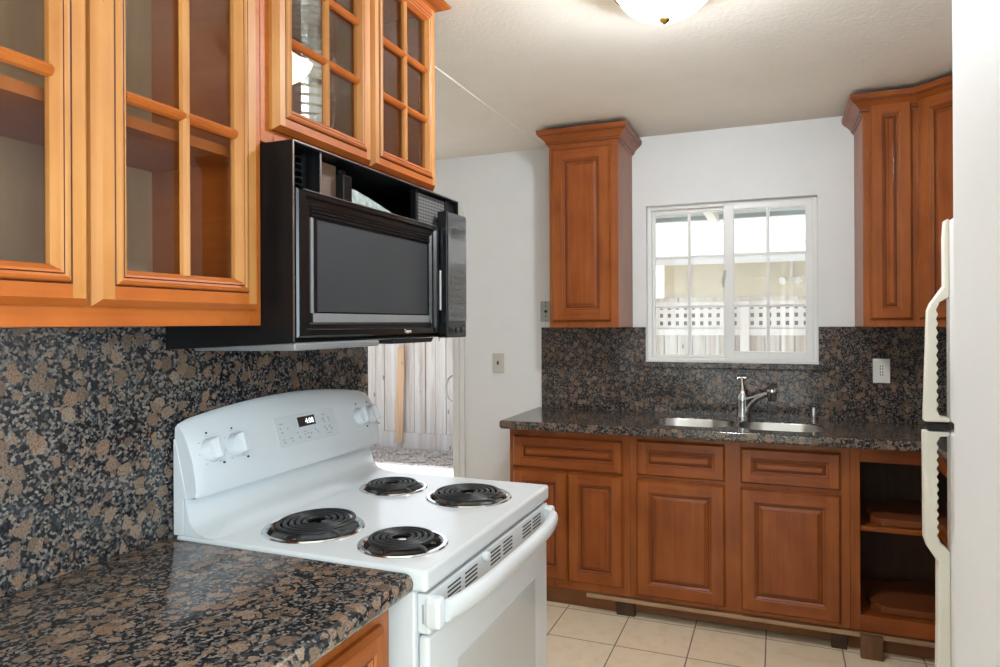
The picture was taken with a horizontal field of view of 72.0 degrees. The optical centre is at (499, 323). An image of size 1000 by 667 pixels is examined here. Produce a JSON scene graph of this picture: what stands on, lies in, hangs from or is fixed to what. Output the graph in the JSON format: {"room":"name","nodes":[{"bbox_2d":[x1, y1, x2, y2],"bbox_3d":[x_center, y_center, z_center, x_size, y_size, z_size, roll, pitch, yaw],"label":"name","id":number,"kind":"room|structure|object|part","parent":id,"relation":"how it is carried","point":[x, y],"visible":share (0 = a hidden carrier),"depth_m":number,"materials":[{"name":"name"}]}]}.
{"room":"kitchen","nodes":[
{"label":"kitchen","id":0,"kind":"room"},
{"bbox_2d":[0,326,178,538],"bbox_3d":[-1.462,0.137,-0.033,0.120,2.520,5.087,0,0,22],"label":"wall","id":1,"kind":"structure","parent":0,"point":[174,536],"depth_m":1.36,"materials":[{"name":"white paint"}]},
{"bbox_2d":[0,0,260,326],"bbox_3d":[-0.760,-0.494,1.109,0.335,1.000,0.793,0,0,22],"label":"upper cabinet","id":2,"kind":"object","parent":1,"relation":"attached to","point":[130,129],"visible":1,"depth_m":1.24,"materials":[{"name":"brown wood"}]},
{"bbox_3d":[-0.702,-0.497,0.894,0.024,0.942,0.360,0,0,22],"label":"door","id":3,"kind":"part","parent":2,"relation":"part of","materials":[{"name":"brown wood"}]},
{"bbox_3d":[-0.914,-0.482,1.171,0.003,0.978,0.793,0,0,22],"label":"panel","id":4,"kind":"part","parent":2,"relation":"part of","materials":[{"name":"brown wood"}]},
{"bbox_2d":[0,74,230,171],"bbox_3d":[-0.791,-0.344,1.122,0.256,0.020,0.759,0,0,22],"label":"shelf","id":5,"kind":"object","parent":2,"relation":"attached to","point":[150,147],"depth_m":1.25,"materials":[{"name":"brown wood"}]},
{"bbox_3d":[-0.565,-0.498,1.236,0.024,0.942,0.364,0,0,22],"label":"door","id":6,"kind":"part","parent":2,"relation":"part of","materials":[{"name":"brown wood"}]},
{"bbox_2d":[0,327,367,596],"bbox_3d":[-0.983,0.245,0.970,0.020,0.472,2.866,0,0,22],"label":"backsplash","id":7,"kind":"structure","parent":1,"relation":"attached to","point":[89,416],"depth_m":1.39,"materials":[{"name":"black stone"}]},
{"bbox_2d":[259,0,450,191],"bbox_3d":[-0.459,-0.688,1.859,0.335,0.616,0.822,0,0,22],"label":"upper cabinet","id":8,"kind":"object","parent":1,"relation":"attached to","point":[384,69],"visible":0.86,"depth_m":1.83,"materials":[{"name":"brown wood"}]},
{"bbox_2d":[292,0,336,129],"bbox_3d":[-0.508,-0.678,1.787,0.165,0.541,0.165,0,0,22],"label":"duct","id":9,"kind":"object","parent":8,"relation":"in","point":[306,14],"visible":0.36,"depth_m":1.72,"materials":[{"name":"metal"}]},
{"bbox_2d":[166,139,465,350],"bbox_3d":[-0.422,-0.158,1.826,0.382,0.435,0.786,0,0,22],"label":"microwave","id":10,"kind":"object","parent":8,"relation":"attached to","point":[360,254],"visible":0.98,"depth_m":1.60,"materials":[{"name":"black paint"}]},
{"bbox_3d":[-0.445,-0.322,1.461,0.018,0.091,0.079,0,0,22],"label":"louvre panel","id":11,"kind":"part","parent":10,"relation":"part of","materials":[{"name":"black plastic"}]},
{"bbox_3d":[-0.421,-0.324,1.509,0.066,0.094,0.007,0,0,22],"label":"divider post","id":12,"kind":"part","parent":10,"relation":"part of","materials":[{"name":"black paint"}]},
{"bbox_3d":[-0.309,-0.126,1.713,0.028,0.310,0.637,0,0,22],"label":"door","id":13,"kind":"part","parent":10,"relation":"part of","materials":[{"name":"black plastic"}]},
{"bbox_3d":[-0.303,-0.011,1.730,0.002,0.022,0.532,0,0,22],"label":"trim","id":14,"kind":"part","parent":10,"relation":"part of","materials":[{"name":"grey metal"}]},
{"bbox_2d":[352,189,390,212],"bbox_3d":[-0.337,-0.301,1.780,0.050,0.047,0.288,0,0,22],"label":"duct","id":15,"kind":"object","parent":10,"relation":"on","point":[358,198],"depth_m":1.71,"materials":[{"name":"metal"}]},
{"bbox_3d":[-0.238,-0.325,1.909,0.017,0.094,0.014,0,0,22],"label":"vent frame","id":16,"kind":"part","parent":10,"relation":"part of","materials":[{"name":"black paint"}]},
{"bbox_3d":[-0.203,-0.324,1.997,0.003,0.086,0.176,0,0,22],"label":"perforated panel","id":17,"kind":"part","parent":10,"relation":"part of","materials":[{"name":"grey metal"}]},
{"bbox_3d":[-0.158,-0.325,2.106,0.008,0.094,0.059,0,0,22],"label":"vent frame","id":18,"kind":"part","parent":10,"relation":"part of","materials":[{"name":"black paint"}]},
{"bbox_3d":[-0.143,-0.143,2.065,0.032,0.369,0.131,0,0,22],"label":"control panel","id":19,"kind":"part","parent":10,"relation":"part of","materials":[{"name":"black plastic"}]},
{"bbox_3d":[-0.128,-0.165,2.059,0.002,0.316,0.124,0,0,22],"label":"touch glass","id":20,"kind":"part","parent":10,"relation":"part of","materials":[{"name":"black glass"}]},
{"bbox_2d":[450,262,464,315],"bbox_3d":[-0.127,-0.101,2.057,0.001,0.160,0.101,0,0,22],"label":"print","id":21,"kind":"object","parent":10,"relation":"attached to","point":[457,269],"depth_m":2.06},
{"bbox_3d":[-0.409,-0.691,1.625,0.024,0.559,0.372,0,0,22],"label":"door","id":22,"kind":"part","parent":8,"relation":"part of","materials":[{"name":"brown wood"}]},
{"bbox_3d":[-0.622,-0.676,1.900,0.003,0.594,0.776,0,0,22],"label":"panel","id":23,"kind":"part","parent":8,"relation":"part of","materials":[{"name":"brown wood"}]},
{"bbox_3d":[-0.271,-0.691,1.968,0.024,0.559,0.360,0,0,22],"label":"door","id":24,"kind":"part","parent":8,"relation":"part of","materials":[{"name":"brown wood"}]},
{"bbox_3d":[-0.459,-0.983,1.859,0.332,0.026,0.822,0,0,22],"label":"crown moulding","id":25,"kind":"part","parent":8,"relation":"part of","materials":[{"name":"brown wood"}]},
{"bbox_2d":[433,116,855,481],"bbox_3d":[0.630,0.127,3.843,4.270,2.520,0.140,0,0,22],"label":"wall","id":26,"kind":"structure","parent":0,"point":[504,197],"depth_m":3.92,"materials":[{"name":"white paint"}]},
{"bbox_2d":[445,205,465,477],"bbox_3d":[-0.522,0.345,4.729,1.050,2.095,0.961,0,0,22],"label":"door","id":27,"kind":"structure","parent":26,"relation":"in","point":[458,401],"depth_m":4.10,"materials":[{"name":"white paint"}]},
{"bbox_3d":[-0.363,0.479,5.053,0.078,0.212,0.018,0,0,-4],"label":"handle","id":28,"kind":"part","parent":27,"relation":"part of","materials":[{"name":"white metal"}]},
{"bbox_3d":[-0.698,0.346,4.291,1.050,2.095,0.017,0,0,22],"label":"casing","id":29,"kind":"part","parent":27,"relation":"part of","materials":[{"name":"white paint"}]},
{"bbox_2d":[492,353,503,372],"bbox_3d":[-0.012,0.231,4.017,0.072,0.115,0.016,0,0,22],"label":"light switch","id":30,"kind":"object","parent":26,"relation":"attached to","point":[498,358],"visible":1,"depth_m":4.02,"materials":[{"name":"beige plastic"}]},
{"bbox_2d":[540,301,549,321],"bbox_3d":[0.265,-0.068,3.910,0.075,0.115,0.006,0,0,22],"label":"wall jack","id":31,"kind":"object","parent":26,"relation":"attached to","point":[544,305],"visible":0.87,"depth_m":3.91,"materials":[{"name":"white plastic"}]},
{"bbox_2d":[536,120,641,327],"bbox_3d":[0.475,-0.480,3.605,0.462,1.001,0.412,0,0,22],"label":"upper cabinet","id":32,"kind":"object","parent":26,"relation":"attached to","point":[590,166],"visible":1,"depth_m":3.45,"materials":[{"name":"brown wood"}]},
{"bbox_3d":[0.406,-0.448,3.455,0.165,0.738,0.009,0,0,22],"label":"raised panel","id":33,"kind":"part","parent":32,"relation":"part of","materials":[{"name":"brown wood"}]},
{"bbox_3d":[0.406,-0.448,3.457,0.303,0.876,0.020,0,0,22],"label":"door","id":34,"kind":"part","parent":32,"relation":"part of","materials":[{"name":"brown wood"}]},
{"bbox_3d":[0.473,-0.942,3.605,0.462,0.076,0.412,0,0,22],"label":"crown moulding","id":35,"kind":"part","parent":32,"relation":"part of","materials":[{"name":"brown wood"}]},
{"bbox_2d":[656,206,804,222],"bbox_3d":[1.625,-0.728,3.877,4.100,0.220,0.670,0,0,22],"label":"roof eave","id":36,"kind":"object","parent":26,"relation":"attached to","point":[712,217],"visible":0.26,"depth_m":4.17,"materials":[{"name":"grey paint"}]},
{"bbox_2d":[647,196,817,362],"bbox_3d":[1.198,-0.218,3.604,0.838,0.830,0.108,0,0,22],"label":"window","id":37,"kind":"structure","parent":26,"relation":"in","point":[810,203],"depth_m":3.57,"materials":[{"name":"white plastic"}]},
{"bbox_3d":[1.026,-0.215,3.699,0.404,0.794,0.030,0,0,22],"label":"fixed sash","id":38,"kind":"part","parent":37,"relation":"part of","materials":[{"name":"glass"}]},
{"bbox_3d":[1.369,-0.219,3.526,0.426,0.806,0.029,0,0,22],"label":"sliding sash","id":39,"kind":"part","parent":37,"relation":"part of","materials":[{"name":"white plastic"}]},
{"bbox_2d":[541,327,950,423],"bbox_3d":[1.351,0.243,3.456,2.402,0.452,0.040,0,0,22],"label":"backsplash","id":40,"kind":"structure","parent":26,"relation":"attached to","point":[583,368],"depth_m":3.48,"materials":[{"name":"black stone"}]},
{"bbox_3d":[0.766,0.112,3.697,0.032,0.183,0.026,0,0,22],"label":"edge trim","id":41,"kind":"part","parent":40,"relation":"part of","materials":[{"name":"brown stone"}]},
{"bbox_3d":[1.576,0.108,3.372,0.029,0.183,0.026,0,0,22],"label":"edge trim","id":42,"kind":"part","parent":40,"relation":"part of","materials":[{"name":"brown stone"}]},
{"bbox_2d":[873,359,889,382],"bbox_3d":[1.810,0.225,3.268,0.072,0.115,0.008,0,0,22],"label":"power outlet","id":43,"kind":"object","parent":40,"relation":"attached to","point":[881,367],"visible":1,"depth_m":3.27,"materials":[{"name":"white plastic"}]},
{"bbox_2d":[842,74,952,326],"bbox_3d":[1.942,-0.487,2.880,0.868,1.001,0.662,0,0,22],"label":"upper cabinet","id":44,"kind":"object","parent":26,"relation":"attached to","point":[903,138],"visible":0.75,"depth_m":2.93,"materials":[{"name":"brown wood"}]},
{"bbox_3d":[1.673,-0.481,2.947,0.160,0.930,0.020,0,0,22],"label":"door","id":45,"kind":"part","parent":44,"relation":"part of","materials":[{"name":"brown wood"}]},
{"bbox_3d":[1.673,-0.481,2.946,0.044,0.814,0.009,0,0,22],"label":"raised panel","id":46,"kind":"part","parent":44,"relation":"part of","materials":[{"name":"brown wood"}]},
{"bbox_3d":[1.817,-0.949,2.805,0.361,0.076,1.091,0,0,-31],"label":"crown moulding","id":47,"kind":"part","parent":44,"relation":"part of","materials":[{"name":"brown wood"}]},
{"bbox_3d":[1.831,-0.482,2.752,0.020,0.930,0.330,0,0,-23],"label":"door","id":48,"kind":"part","parent":44,"relation":"part of","materials":[{"name":"brown wood"}]},
{"bbox_3d":[1.830,-0.482,2.751,0.009,0.798,0.198,0,0,-23],"label":"raised panel","id":49,"kind":"part","parent":44,"relation":"part of","materials":[{"name":"brown wood"}]},
{"bbox_2d":[434,0,952,159],"bbox_3d":[0.158,-1.063,0.339,6.020,0.136,6.990,0,0,22],"label":"ceiling","id":50,"kind":"structure","parent":0,"point":[538,64],"depth_m":2.66,"materials":[{"name":"white paint"}]},
{"bbox_2d":[614,0,703,23],"bbox_3d":[0.473,-0.931,1.978,0.306,0.142,0.306,0,0,22],"label":"ceiling light","id":51,"kind":"object","parent":50,"relation":"attached to","point":[643,6],"visible":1,"depth_m":2.10,"materials":[{"name":"white glass"}]},
{"bbox_2d":[547,596,934,666],"bbox_3d":[0.137,1.439,0.417,5.900,0.100,6.870,0,0,22],"label":"floor","id":52,"kind":"structure","parent":0,"point":[577,636],"depth_m":2.96,"materials":[{"name":"beige tile"}]},
{"bbox_2d":[310,609,388,666],"bbox_3d":[-0.622,0.957,1.013,0.590,0.873,0.852,0,0,22],"label":"base cabinet","id":53,"kind":"object","parent":52,"relation":"on","point":[369,646],"visible":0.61,"depth_m":1.21,"materials":[{"name":"brown wood"}]},
{"bbox_2d":[0,538,412,666],"bbox_3d":[-0.844,0.500,0.477,0.641,0.040,2.052,0,0,22],"label":"countertop","id":54,"kind":"structure","parent":53,"relation":"on","point":[168,602],"depth_m":1.15,"materials":[{"name":"black stone"}]},
{"bbox_3d":[-0.288,0.622,1.084,0.020,0.138,0.390,0,0,22],"label":"drawer","id":55,"kind":"part","parent":53,"relation":"part of","materials":[{"name":"brown wood"}]},
{"bbox_2d":[173,389,557,666],"bbox_3d":[-0.262,0.789,1.760,0.696,1.204,0.761,0,0,22],"label":"electric range","id":56,"kind":"object","parent":52,"relation":"on","point":[296,473],"visible":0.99,"depth_m":1.65,"materials":[{"name":"white metal"}]},
{"bbox_3d":[-0.652,0.288,1.569,0.036,0.055,0.055,0,0,22],"label":"knob","id":57,"kind":"part","parent":56,"relation":"part of","materials":[{"name":"white plastic"}]},
{"bbox_3d":[-0.622,0.288,1.639,0.036,0.055,0.055,0,0,22],"label":"knob","id":58,"kind":"part","parent":56,"relation":"part of","materials":[{"name":"white plastic"}]},
{"bbox_3d":[-0.556,0.289,1.877,0.066,0.201,0.755,0,0,22],"label":"control panel","id":59,"kind":"part","parent":56,"relation":"part of","materials":[{"name":"white ceramic"}]},
{"bbox_2d":[267,517,358,543],"bbox_3d":[-0.429,0.485,1.589,0.204,0.028,0.204,0,0,22],"label":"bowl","id":60,"kind":"object","parent":56,"relation":"on","point":[274,534],"depth_m":1.58,"materials":[{"name":"silver metal"}]},
{"bbox_3d":[-0.427,0.287,2.125,0.036,0.055,0.055,0,0,22],"label":"knob","id":61,"kind":"part","parent":56,"relation":"part of","materials":[{"name":"white plastic"}]},
{"bbox_2d":[177,472,547,591],"bbox_3d":[-0.291,0.491,1.771,0.632,0.042,0.757,0,0,22],"label":"cooktop","id":62,"kind":"object","parent":56,"relation":"in","point":[465,531],"depth_m":1.63,"materials":[{"name":"white metal"}]},
{"bbox_3d":[-0.404,0.286,2.187,0.036,0.055,0.055,0,0,22],"label":"knob","id":63,"kind":"part","parent":56,"relation":"part of","materials":[{"name":"white plastic"}]},
{"bbox_2d":[364,482,422,495],"bbox_3d":[-0.305,0.484,1.976,0.166,0.028,0.166,0,0,22],"label":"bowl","id":64,"kind":"object","parent":56,"relation":"on","point":[370,488],"depth_m":1.93,"materials":[{"name":"silver metal"}]},
{"bbox_2d":[364,534,441,557],"bbox_3d":[-0.207,0.484,1.475,0.166,0.028,0.166,0,0,22],"label":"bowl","id":65,"kind":"object","parent":56,"relation":"on","point":[429,548],"depth_m":1.45,"materials":[{"name":"silver metal"}]},
{"bbox_3d":[-0.125,0.555,1.323,0.035,0.060,0.030,0,0,22],"label":"handle mount","id":66,"kind":"part","parent":56,"relation":"part of","materials":[{"name":"white plastic"}]},
{"bbox_2d":[431,490,506,507],"bbox_3d":[-0.084,0.483,1.868,0.204,0.028,0.204,0,0,22],"label":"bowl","id":67,"kind":"object","parent":56,"relation":"on","point":[496,500],"depth_m":1.82,"materials":[{"name":"silver metal"}]},
{"bbox_3d":[-0.011,0.557,1.659,0.026,0.078,0.729,0,0,22],"label":"vent trim","id":68,"kind":"part","parent":56,"relation":"part of","materials":[{"name":"white metal"}]},
{"bbox_3d":[-0.009,0.913,1.658,0.023,0.625,0.731,0,0,22],"label":"oven door","id":69,"kind":"part","parent":56,"relation":"part of","materials":[{"name":"white metal"}]},
{"bbox_3d":[0.034,0.554,1.640,0.055,0.042,0.691,0,0,22],"label":"oven handle","id":70,"kind":"part","parent":56,"relation":"part of","materials":[{"name":"white plastic"}]},
{"bbox_3d":[0.139,0.553,1.979,0.035,0.060,0.030,0,0,22],"label":"handle mount","id":71,"kind":"part","parent":56,"relation":"part of","materials":[{"name":"white plastic"}]},
{"bbox_2d":[510,429,630,596],"bbox_3d":[0.416,0.902,3.562,0.604,0.772,0.498,0,0,22],"label":"base cabinet","id":72,"kind":"object","parent":52,"relation":"on","point":[586,476],"visible":0.77,"depth_m":3.31,"materials":[{"name":"brown wood"}]},
{"bbox_3d":[0.196,0.986,3.392,0.149,0.399,0.009,0,0,22],"label":"raised panel","id":73,"kind":"part","parent":72,"relation":"part of","materials":[{"name":"brown wood"}]},
{"bbox_3d":[0.196,0.986,3.393,0.277,0.527,0.020,0,0,22],"label":"door","id":74,"kind":"part","parent":72,"relation":"part of","materials":[{"name":"brown wood"}]},
{"bbox_3d":[0.321,0.633,3.341,0.443,0.049,0.009,0,0,22],"label":"raised panel","id":75,"kind":"part","parent":72,"relation":"part of","materials":[{"name":"brown wood"}]},
{"bbox_3d":[0.322,0.633,3.342,0.551,0.157,0.020,0,0,22],"label":"drawer","id":76,"kind":"part","parent":72,"relation":"part of","materials":[{"name":"brown wood"}]},
{"bbox_3d":[0.454,0.984,3.288,0.140,0.399,0.009,0,0,22],"label":"raised panel","id":77,"kind":"part","parent":72,"relation":"part of","materials":[{"name":"brown wood"}]},
{"bbox_3d":[0.454,0.984,3.289,0.268,0.527,0.020,0,0,22],"label":"door","id":78,"kind":"part","parent":72,"relation":"part of","materials":[{"name":"brown wood"}]},
{"bbox_2d":[615,601,635,616],"bbox_3d":[0.598,1.350,3.283,0.093,0.074,0.028,0,0,22],"label":"wood block","id":79,"kind":"object","parent":52,"relation":"on","point":[622,608],"visible":0.79,"depth_m":3.27,"materials":[{"name":"brown wood"}]},
{"bbox_2d":[630,436,850,628],"bbox_3d":[1.126,0.898,3.277,0.925,0.772,0.498,0,0,22],"label":"base cabinet","id":80,"kind":"object","parent":52,"relation":"on","point":[760,529],"visible":0.95,"depth_m":3.04,"materials":[{"name":"brown wood"}]},
{"bbox_3d":[0.820,0.995,3.141,0.256,0.402,0.009,0,0,22],"label":"raised panel","id":81,"kind":"part","parent":80,"relation":"part of","materials":[{"name":"brown wood"}]},
{"bbox_3d":[0.820,0.624,3.142,0.393,0.164,0.020,0,0,22],"label":"drawer","id":82,"kind":"part","parent":80,"relation":"part of","materials":[{"name":"brown wood"}]},
{"bbox_3d":[0.819,0.624,3.140,0.281,0.052,0.009,0,0,22],"label":"raised panel","id":83,"kind":"part","parent":80,"relation":"part of","materials":[{"name":"brown wood"}]},
{"bbox_3d":[0.820,0.995,3.142,0.396,0.542,0.020,0,0,22],"label":"door","id":84,"kind":"part","parent":80,"relation":"part of","materials":[{"name":"brown wood"}]},
{"bbox_2d":[499,407,952,463],"bbox_3d":[1.040,0.491,2.724,2.435,0.040,1.628,0,0,22],"label":"countertop","id":85,"kind":"structure","parent":80,"relation":"on","point":[894,436],"depth_m":3.13,"materials":[{"name":"black stone"}]},
{"bbox_2d":[652,418,824,431],"bbox_3d":[1.103,0.553,3.230,0.756,0.154,0.288,0,0,22],"label":"double sink","id":86,"kind":"object","parent":85,"relation":"in","point":[665,421],"visible":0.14,"depth_m":3.31,"materials":[{"name":"metal"}]},
{"bbox_3d":[0.922,0.554,3.302,0.366,0.154,0.288,0,0,22],"label":"sink bowl","id":87,"kind":"part","parent":86,"relation":"part of","materials":[{"name":"metal"}]},
{"bbox_3d":[1.286,0.552,3.151,0.358,0.154,0.278,0,0,22],"label":"sink bowl","id":88,"kind":"part","parent":86,"relation":"part of","materials":[{"name":"metal"}]},
{"bbox_2d":[736,377,778,418],"bbox_3d":[1.251,0.369,3.355,0.067,0.207,0.237,0,0,-31],"label":"sink faucet","id":89,"kind":"object","parent":85,"relation":"on","point":[744,409],"visible":1,"depth_m":3.40,"materials":[{"name":"silver metal"}]},
{"bbox_3d":[1.205,0.300,3.434,0.040,0.069,0.028,0,0,22],"label":"lever","id":90,"kind":"part","parent":89,"relation":"part of","materials":[{"name":"silver metal"}]},
{"bbox_2d":[736,389,749,418],"bbox_3d":[1.208,0.398,3.428,0.068,0.145,0.068,0,0,22],"label":"faucet","id":91,"kind":"object","parent":89,"relation":"attached to","point":[743,408],"depth_m":3.40,"materials":[{"name":"silver metal"}]},
{"bbox_3d":[1.252,0.397,3.352,0.028,0.151,0.172,0,0,-29],"label":"spout","id":92,"kind":"part","parent":89,"relation":"part of","materials":[{"name":"silver metal"}]},
{"bbox_2d":[810,407,816,420],"bbox_3d":[1.509,0.435,3.312,0.032,0.066,0.032,0,0,22],"label":"soap dispenser","id":93,"kind":"object","parent":85,"relation":"on","point":[813,409],"visible":1,"depth_m":3.30,"materials":[{"name":"silver metal"}]},
{"bbox_2d":[587,592,934,647],"bbox_3d":[1.115,1.302,3.039,1.500,0.018,0.023,0,0,22],"label":"wooden strip","id":94,"kind":"object","parent":80,"relation":"attached to","point":[842,631],"visible":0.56,"depth_m":3.02,"materials":[{"name":"brown wood"}]},
{"bbox_3d":[1.247,0.625,2.968,0.287,0.046,0.009,0,0,22],"label":"raised panel","id":95,"kind":"part","parent":80,"relation":"part of","materials":[{"name":"brown wood"}]},
{"bbox_3d":[1.249,0.994,2.968,0.259,0.400,0.009,0,0,22],"label":"raised panel","id":96,"kind":"part","parent":80,"relation":"part of","materials":[{"name":"brown wood"}]},
{"bbox_3d":[1.247,0.625,2.970,0.399,0.158,0.020,0,0,22],"label":"drawer","id":97,"kind":"part","parent":80,"relation":"part of","materials":[{"name":"brown wood"}]},
{"bbox_3d":[1.249,0.994,2.970,0.399,0.540,0.020,0,0,22],"label":"door","id":98,"kind":"part","parent":80,"relation":"part of","materials":[{"name":"brown wood"}]},
{"bbox_2d":[547,585,934,659],"bbox_3d":[0.967,1.336,3.166,1.870,0.099,0.021,0,0,22],"label":"toe kick","id":99,"kind":"object","parent":52,"relation":"on","point":[554,593],"visible":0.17,"depth_m":3.13,"materials":[{"name":"brown wood"}]},
{"bbox_2d":[831,633,846,649],"bbox_3d":[1.449,1.349,2.942,0.060,0.068,0.032,0,0,22],"label":"wood block","id":100,"kind":"object","parent":52,"relation":"on","point":[839,641],"visible":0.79,"depth_m":2.93,"materials":[{"name":"brown wood"}]},
{"bbox_2d":[860,633,882,661],"bbox_3d":[1.532,1.334,2.840,0.082,0.096,0.028,0,0,22],"label":"wood block","id":101,"kind":"object","parent":52,"relation":"on","point":[871,646],"visible":1,"depth_m":2.83,"materials":[{"name":"brown wood"}]},
{"bbox_2d":[850,448,947,640],"bbox_3d":[1.884,0.895,2.738,0.881,0.772,0.923,0,0,22],"label":"base cabinet","id":102,"kind":"object","parent":52,"relation":"on","point":[878,553],"visible":0.34,"depth_m":3.19,"materials":[{"name":"brown wood"}]},
{"bbox_3d":[1.888,1.226,2.741,0.845,0.020,0.888,0,0,22],"label":"panel","id":103,"kind":"part","parent":102,"relation":"part of","materials":[{"name":"brown wood"}]},
{"bbox_2d":[866,580,934,620],"bbox_3d":[1.950,1.198,2.876,0.648,0.032,0.656,0,0,-22],"label":"lazy susan tray","id":104,"kind":"object","parent":102,"relation":"on","point":[909,598],"visible":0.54,"depth_m":2.96,"materials":[{"name":"brown wood"}]},
{"bbox_2d":[860,502,947,548],"bbox_3d":[1.886,0.859,2.741,0.845,0.020,0.888,0,0,22],"label":"shelf","id":105,"kind":"object","parent":102,"relation":"attached to","point":[865,525],"depth_m":2.87,"materials":[{"name":"brown wood"}]},
{"bbox_2d":[866,501,947,537],"bbox_3d":[1.948,0.831,2.876,0.648,0.032,0.656,0,0,-22],"label":"lazy susan tray","id":106,"kind":"object","parent":102,"relation":"on","point":[900,514],"visible":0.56,"depth_m":2.94,"materials":[{"name":"brown wood"}]},
{"bbox_2d":[921,218,954,666],"bbox_3d":[1.327,0.558,1.308,0.788,1.650,0.745,0,0,22],"label":"refrigerator","id":107,"kind":"object","parent":52,"relation":"on","point":[936,425],"visible":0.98,"depth_m":1.75,"materials":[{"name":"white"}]},
{"bbox_3d":[1.118,0.689,1.766,0.057,0.829,0.036,0,0,22],"label":"fridge handle","id":108,"kind":"part","parent":107,"relation":"part of","materials":[{"name":"plastic"}]},
{"bbox_3d":[1.116,-0.007,1.765,0.055,0.515,0.036,0,0,22],"label":"freezer handle","id":109,"kind":"part","parent":107,"relation":"part of","materials":[{"name":"plastic"}]},
{"bbox_3d":[1.039,-0.006,1.422,0.058,0.515,0.745,0,0,22],"label":"freezer door","id":110,"kind":"part","parent":107,"relation":"part of","materials":[{"name":"white metal"}]},
{"bbox_3d":[1.043,0.794,1.422,0.058,1.042,0.745,0,0,22],"label":"fridge door","id":111,"kind":"part","parent":107,"relation":"part of","materials":[{"name":"white metal"}]},
{"bbox_2d":[952,0,999,666],"bbox_3d":[0.638,0.192,0.734,0.115,2.390,0.737,0,0,22],"label":"wall","id":112,"kind":"structure","parent":0,"point":[975,23],"depth_m":0.97,"materials":[{"name":"white paint"}]},
{"label":"outside","id":113,"kind":"structure","parent":0,"visible":0},
{"bbox_3d":[4.710,1.627,15.139,28.000,0.180,16.400,0,0,22],"label":"ground","id":114,"kind":"structure","parent":113,"visible":0},
{"bbox_2d":[656,215,805,324],"bbox_3d":[7.506,-1.103,10.868,11.000,5.251,5.911,0,0,22],"label":"house","id":115,"kind":"structure","parent":114,"relation":"on","point":[787,233],"depth_m":9.95,"materials":[{"name":"beige paint"}]},
{"bbox_2d":[779,261,800,284],"bbox_3d":[4.036,-0.731,9.592,0.292,0.379,0.155,0,0,22],"label":"light","id":116,"kind":"object","parent":115,"relation":"attached to","point":[782,280],"visible":0.97,"depth_m":9.58,"materials":[{"name":"white plastic"}]},
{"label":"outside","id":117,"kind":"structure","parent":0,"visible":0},
{"bbox_2d":[375,461,452,476],"bbox_3d":[-0.688,1.643,1.713,18.000,0.200,10.660,0,0,22],"label":"patio","id":118,"kind":"structure","parent":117,"point":[394,467],"depth_m":7.33,"materials":[{"name":"concrete"}]},
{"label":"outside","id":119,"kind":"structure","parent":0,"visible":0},
{"bbox_2d":[371,445,452,467],"bbox_3d":[1.458,1.622,7.050,18.000,0.222,1.033,0,0,22],"label":"gravel","id":120,"kind":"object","parent":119,"point":[411,456],"visible":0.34,"depth_m":8.02,"materials":[{"name":"stone"}]},
{"bbox_2d":[395,347,404,442],"bbox_3d":[-1.256,0.896,8.639,0.125,1.200,0.030,0,0,22],"label":"wooden stake","id":121,"kind":"object","parent":120,"relation":"on","point":[400,373],"visible":1,"depth_m":8.63,"materials":[{"name":"beige wood"}]},
{"bbox_2d":[368,296,805,450],"bbox_3d":[1.237,0.640,7.690,13.122,1.816,0.130,0,0,22],"label":"wooden fence","id":122,"kind":"object","parent":120,"relation":"on","point":[428,413],"visible":0.09,"depth_m":8.45,"materials":[{"name":"white wood"}]},
{"bbox_3d":[1.246,0.763,7.711,13.122,1.282,0.044,0,0,22],"label":"board panel","id":123,"kind":"part","parent":122,"relation":"part of","materials":[{"name":"white wood"}]},
{"bbox_3d":[1.172,0.098,7.698,13.000,0.063,0.038,0,0,22],"label":"rail","id":124,"kind":"part","parent":122,"relation":"part of","materials":[{"name":"white wood"}]},
{"bbox_3d":[1.178,-0.248,7.717,13.000,0.040,0.120,0,0,22],"label":"cap rail","id":125,"kind":"part","parent":122,"relation":"part of","materials":[{"name":"white wood"}]},
{"bbox_3d":[2.531,0.647,7.118,0.090,1.760,0.035,0,0,22],"label":"fence post","id":126,"kind":"part","parent":122,"relation":"part of","materials":[{"name":"white wood"}]}
]}

